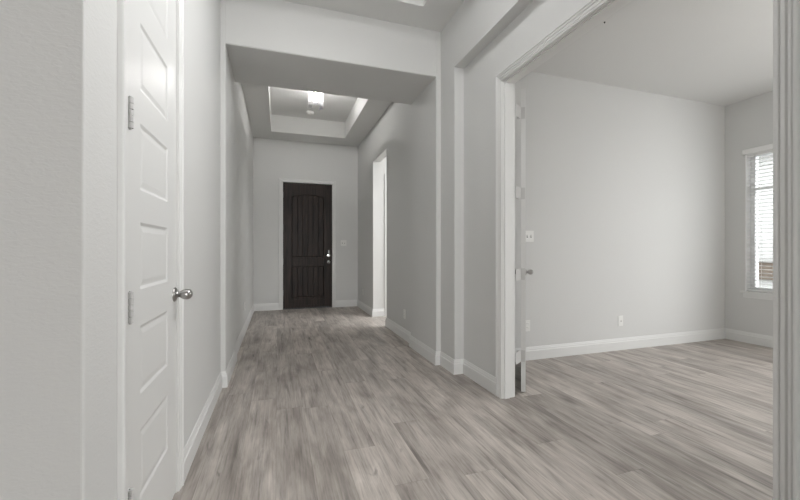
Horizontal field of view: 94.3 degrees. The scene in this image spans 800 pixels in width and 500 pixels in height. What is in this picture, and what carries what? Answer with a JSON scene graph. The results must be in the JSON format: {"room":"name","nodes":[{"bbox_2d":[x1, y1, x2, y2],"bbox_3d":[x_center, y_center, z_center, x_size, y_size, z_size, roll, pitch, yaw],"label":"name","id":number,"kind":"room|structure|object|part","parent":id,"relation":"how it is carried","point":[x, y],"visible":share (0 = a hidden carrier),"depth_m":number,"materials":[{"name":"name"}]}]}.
{"room":"entrance hallway","nodes":[
{"label":"entrance hallway","id":0,"kind":"room"},
{"bbox_2d":[0,0,5,499],"bbox_3d":[-3.503,-0.735,0.088,5.400,3.750,0.145,0,0,-18],"label":"wall","id":1,"kind":"structure","parent":0,"point":[2,2],"depth_m":0.86,"materials":[{"name":"white paint"}]},
{"bbox_2d":[6,0,252,499],"bbox_3d":[-1.829,-0.735,3.901,0.162,3.750,6.345,0,0,-18],"label":"wall","id":2,"kind":"structure","parent":0,"point":[61,55],"depth_m":0.91,"materials":[{"name":"white paint"}]},
{"bbox_2d":[117,0,183,499],"bbox_3d":[-1.015,-0.113,1.431,0.166,2.506,0.742,0,0,-18],"label":"door frame","id":3,"kind":"structure","parent":2,"relation":"attached to","point":[122,5],"depth_m":1.11,"materials":[{"name":"white paint"}]},
{"bbox_2d":[128,0,192,499],"bbox_3d":[-0.935,-0.085,1.457,0.112,2.425,0.609,0,0,-18],"label":"door","id":4,"kind":"structure","parent":2,"relation":"in","point":[153,294],"depth_m":1.41,"materials":[{"name":"white paint"}]},
{"bbox_3d":[-0.970,-0.673,1.442,0.031,0.214,0.313,0,0,-18],"label":"panel","id":5,"kind":"part","parent":4,"relation":"part of","materials":[{"name":"white paint"}]},
{"bbox_3d":[-0.970,-0.324,1.442,0.031,0.210,0.313,0,0,-18],"label":"panel","id":6,"kind":"part","parent":4,"relation":"part of","materials":[{"name":"white paint"}]},
{"bbox_3d":[-0.970,0.021,1.442,0.031,0.211,0.313,0,0,-18],"label":"panel","id":7,"kind":"part","parent":4,"relation":"part of","materials":[{"name":"white paint"}]},
{"bbox_3d":[-0.970,0.381,1.442,0.031,0.216,0.313,0,0,-18],"label":"panel","id":8,"kind":"part","parent":4,"relation":"part of","materials":[{"name":"white paint"}]},
{"bbox_3d":[-0.970,0.744,1.442,0.031,0.218,0.313,0,0,-18],"label":"panel","id":9,"kind":"part","parent":4,"relation":"part of","materials":[{"name":"white paint"}]},
{"bbox_3d":[-0.970,-1.026,1.442,0.031,0.219,0.313,0,0,-18],"label":"panel","id":10,"kind":"part","parent":4,"relation":"part of","materials":[{"name":"white paint"}]},
{"bbox_3d":[-0.997,0.205,1.723,0.062,0.050,0.050,0,0,-18],"label":"knob","id":11,"kind":"part","parent":4,"relation":"part of","materials":[{"name":"silver metal"}]},
{"bbox_2d":[184,303,278,481],"bbox_3d":[-1.686,1.073,4.436,0.472,0.133,5.379,0,0,-18],"label":"baseboard","id":12,"kind":"structure","parent":2,"relation":"attached to","point":[223,380],"depth_m":2.67,"materials":[{"name":"white paint"}]},
{"bbox_2d":[253,137,357,303],"bbox_3d":[-1.800,-0.735,7.314,2.350,3.750,0.160,0,0,-18],"label":"wall","id":13,"kind":"structure","parent":0,"point":[273,159],"depth_m":7.16,"materials":[{"name":"white paint"}]},
{"bbox_2d":[283,182,331,308],"bbox_3d":[-1.799,-0.088,7.228,0.948,2.416,0.122,0,0,-18],"label":"door","id":14,"kind":"structure","parent":13,"relation":"in","point":[307,208],"depth_m":7.25,"materials":[{"name":"brown wood"}]},
{"bbox_3d":[-1.802,-0.477,7.260,0.588,1.192,0.010,0,0,-18],"label":"panel","id":15,"kind":"part","parent":14,"relation":"part of","materials":[{"name":"brown wood"}]},
{"bbox_3d":[-1.802,0.618,7.260,0.588,0.573,0.010,0,0,-18],"label":"panel","id":16,"kind":"part","parent":14,"relation":"part of","materials":[{"name":"brown wood"}]},
{"bbox_3d":[-1.796,1.012,7.243,0.600,0.105,0.009,0,0,-18],"label":"rail moulding","id":17,"kind":"part","parent":14,"relation":"part of","materials":[{"name":"brown wood"}]},
{"bbox_3d":[-1.796,0.225,7.243,0.600,0.114,0.009,0,0,-18],"label":"rail moulding","id":18,"kind":"part","parent":14,"relation":"part of","materials":[{"name":"brown wood"}]},
{"bbox_2d":[279,178,335,309],"bbox_3d":[-1.814,-0.116,7.299,1.077,2.512,0.179,0,0,-18],"label":"door frame","id":19,"kind":"structure","parent":13,"relation":"attached to","point":[281,180],"depth_m":7.21,"materials":[{"name":"white paint"}]},
{"bbox_2d":[341,240,345,245],"bbox_3d":[-1.131,-0.140,7.441,0.116,0.115,0.016,0,0,-18],"label":"light switch","id":20,"kind":"object","parent":13,"relation":"attached to","point":[343,242],"visible":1,"depth_m":7.44,"materials":[{"name":"white plastic"}]},
{"bbox_2d":[241,83,391,146],"bbox_3d":[-1.283,-2.355,5.663,2.100,0.510,3.340,0,0,-18],"label":"ceiling","id":21,"kind":"structure","parent":0,"point":[277,113],"depth_m":6.34,"materials":[{"name":"white paint"}]},
{"bbox_2d":[306,110,313,114],"bbox_3d":[-1.560,-2.378,6.445,0.132,0.044,0.132,0,0,-18],"label":"smoke detector","id":22,"kind":"object","parent":21,"relation":"attached to","point":[309,112],"visible":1,"depth_m":6.41,"materials":[{"name":"white plastic"}]},
{"bbox_2d":[308,91,322,109],"bbox_3d":[-1.222,-2.235,5.388,0.218,0.330,0.218,0,0,-18],"label":"ceiling lamp","id":23,"kind":"object","parent":21,"relation":"attached to","point":[310,99],"visible":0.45,"depth_m":5.34,"materials":[{"name":"white glass"}]},
{"bbox_2d":[221,0,440,371],"bbox_3d":[-0.627,-0.735,3.748,2.350,3.750,0.747,0,0,-18],"label":"wall opening","id":24,"kind":"structure","parent":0,"point":[272,43],"depth_m":3.56,"materials":[{"name":"white paint"}]},
{"bbox_2d":[283,0,463,31],"bbox_3d":[-1.167,-2.390,-3.540,7.570,0.440,12.803,0,0,-18],"label":"ceiling","id":25,"kind":"structure","parent":0,"point":[434,15],"depth_m":3.35,"materials":[{"name":"white paint"}]},
{"bbox_2d":[380,157,385,308],"bbox_3d":[0.840,-0.735,6.834,2.535,3.750,0.140,0,0,-18],"label":"wall","id":26,"kind":"structure","parent":0,"point":[383,162],"depth_m":6.38,"materials":[{"name":"white paint"}]},
{"bbox_2d":[385,174,386,315],"bbox_3d":[0.169,-0.087,6.530,0.905,2.454,0.019,0,0,-18],"label":"door frame","id":27,"kind":"structure","parent":26,"relation":"attached to","point":[385,174],"depth_m":6.38,"materials":[{"name":"white paint"}]},
{"bbox_2d":[172,306,772,499],"bbox_3d":[-0.162,1.190,-0.948,12.100,0.100,17.300,0,0,-18],"label":"floor","id":28,"kind":"structure","parent":0,"point":[329,403],"depth_m":2.47,"materials":[{"name":"grey wood"}]},
{"bbox_2d":[358,0,589,376],"bbox_3d":[1.863,-0.735,-0.414,0.202,3.750,16.850,0,0,-18],"label":"wall","id":29,"kind":"structure","parent":0,"point":[482,38],"depth_m":3.41,"materials":[{"name":"white paint"}]},
{"bbox_2d":[336,300,384,316],"bbox_3d":[-0.773,1.073,6.891,0.443,0.133,1.371,0,0,-27],"label":"baseboard","id":30,"kind":"structure","parent":29,"relation":"attached to","point":[339,303],"depth_m":7.08,"materials":[{"name":"white paint"}]},
{"bbox_2d":[385,317,495,395],"bbox_3d":[0.269,1.073,4.232,0.206,0.133,2.830,0,0,-18],"label":"baseboard","id":31,"kind":"structure","parent":29,"relation":"attached to","point":[486,380],"depth_m":3.51,"materials":[{"name":"white paint"}]},
{"bbox_2d":[515,88,532,391],"bbox_3d":[1.091,-0.079,3.285,0.188,2.414,0.898,0,0,18],"label":"door","id":32,"kind":"structure","parent":29,"relation":"in","point":[521,272],"depth_m":2.95,"materials":[{"name":"white paint"}]},
{"bbox_2d":[496,0,799,499],"bbox_3d":[1.092,-0.111,2.082,0.145,2.502,1.776,0,0,-18],"label":"door frame","id":33,"kind":"structure","parent":29,"relation":"attached to","point":[786,13],"depth_m":1.27,"materials":[{"name":"white paint"}]},
{"bbox_2d":[515,72,724,347],"bbox_3d":[2.583,-0.735,4.344,4.178,3.750,0.160,0,0,-18],"label":"wall","id":34,"kind":"structure","parent":0,"point":[625,188],"depth_m":4.22,"materials":[{"name":"white paint"}]},
{"bbox_2d":[526,320,529,330],"bbox_3d":[1.317,0.785,3.839,0.070,0.115,0.008,0,0,-18],"label":"wall outlet","id":35,"kind":"object","parent":34,"relation":"attached to","point":[527,321],"visible":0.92,"depth_m":3.84,"materials":[{"name":"white plastic"}]},
{"bbox_2d":[526,231,533,241],"bbox_3d":[1.339,-0.142,3.842,0.116,0.115,0.016,0,0,-18],"label":"light switch","id":36,"kind":"object","parent":34,"relation":"attached to","point":[529,234],"visible":0.85,"depth_m":3.85,"materials":[{"name":"white plastic"}]},
{"bbox_2d":[618,316,622,325],"bbox_3d":[2.519,0.810,4.231,0.070,0.115,0.016,0,0,-18],"label":"outlet","id":37,"kind":"object","parent":34,"relation":"attached to","point":[620,318],"visible":1,"depth_m":4.23,"materials":[{"name":"white plastic"}]},
{"bbox_2d":[515,328,772,361],"bbox_3d":[3.077,1.073,2.201,3.738,0.133,4.220,0,0,-18],"label":"baseboard","id":38,"kind":"structure","parent":34,"relation":"attached to","point":[588,347],"depth_m":4.32,"materials":[{"name":"white paint"}]},
{"bbox_2d":[532,0,772,105],"bbox_3d":[3.130,-1.934,2.203,3.878,0.152,4.330,0,0,-18],"label":"ceiling","id":39,"kind":"structure","parent":0,"point":[718,52],"depth_m":3.47,"materials":[{"name":"white paint"}]},
{"bbox_2d":[725,91,772,335],"bbox_3d":[4.971,-0.735,2.824,0.250,3.750,4.260,0,0,-18],"label":"wall","id":40,"kind":"structure","parent":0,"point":[748,122],"depth_m":4.64,"materials":[{"name":"white paint"}]},
{"bbox_2d":[740,153,772,299],"bbox_3d":[4.506,-0.305,4.179,0.283,1.780,0.995,0,0,-18],"label":"window","id":41,"kind":"structure","parent":40,"relation":"attached to","point":[749,241],"depth_m":4.58,"materials":[{"name":"white plastic"}]},
{"bbox_3d":[4.436,0.516,4.156,0.135,0.023,0.995,0,0,-18],"label":"sill","id":42,"kind":"part","parent":41,"relation":"part of","materials":[{"name":"white paint"}]},
{"bbox_3d":[4.513,-0.345,4.182,0.043,1.700,0.900,0,0,-18],"label":"frame","id":43,"kind":"part","parent":41,"relation":"part of","materials":[{"name":"white plastic"}]},
{"bbox_2d":[742,144,772,292],"bbox_3d":[4.427,-0.367,4.142,0.102,1.733,0.964,0,0,-18],"label":"window blind","id":44,"kind":"object","parent":40,"relation":"attached to","point":[765,149],"visible":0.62,"depth_m":4.48,"materials":[{"name":"white plastic"}]},
{"bbox_3d":[4.448,0.490,4.160,0.046,0.017,0.889,0,0,-18],"label":"rail","id":45,"kind":"part","parent":44,"relation":"part of","materials":[{"name":"white plastic"}]},
{"bbox_3d":[4.344,-0.335,4.476,0.049,1.640,0.002,0,0,-18],"label":"ladder cord","id":46,"kind":"part","parent":44,"relation":"part of","materials":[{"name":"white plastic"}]},
{"label":"outside","id":47,"kind":"structure","parent":0,"visible":0},
{"bbox_3d":[7.782,1.340,4.665,6.300,0.100,16.000,0,0,-18],"label":"ground","id":48,"kind":"structure","parent":47,"visible":0},
{"bbox_2d":[759,154,772,287],"bbox_3d":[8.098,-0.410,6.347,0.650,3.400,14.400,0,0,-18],"label":"house","id":49,"kind":"structure","parent":48,"relation":"on","point":[766,237],"depth_m":7.66,"materials":[{"name":"brick"}]}
]}

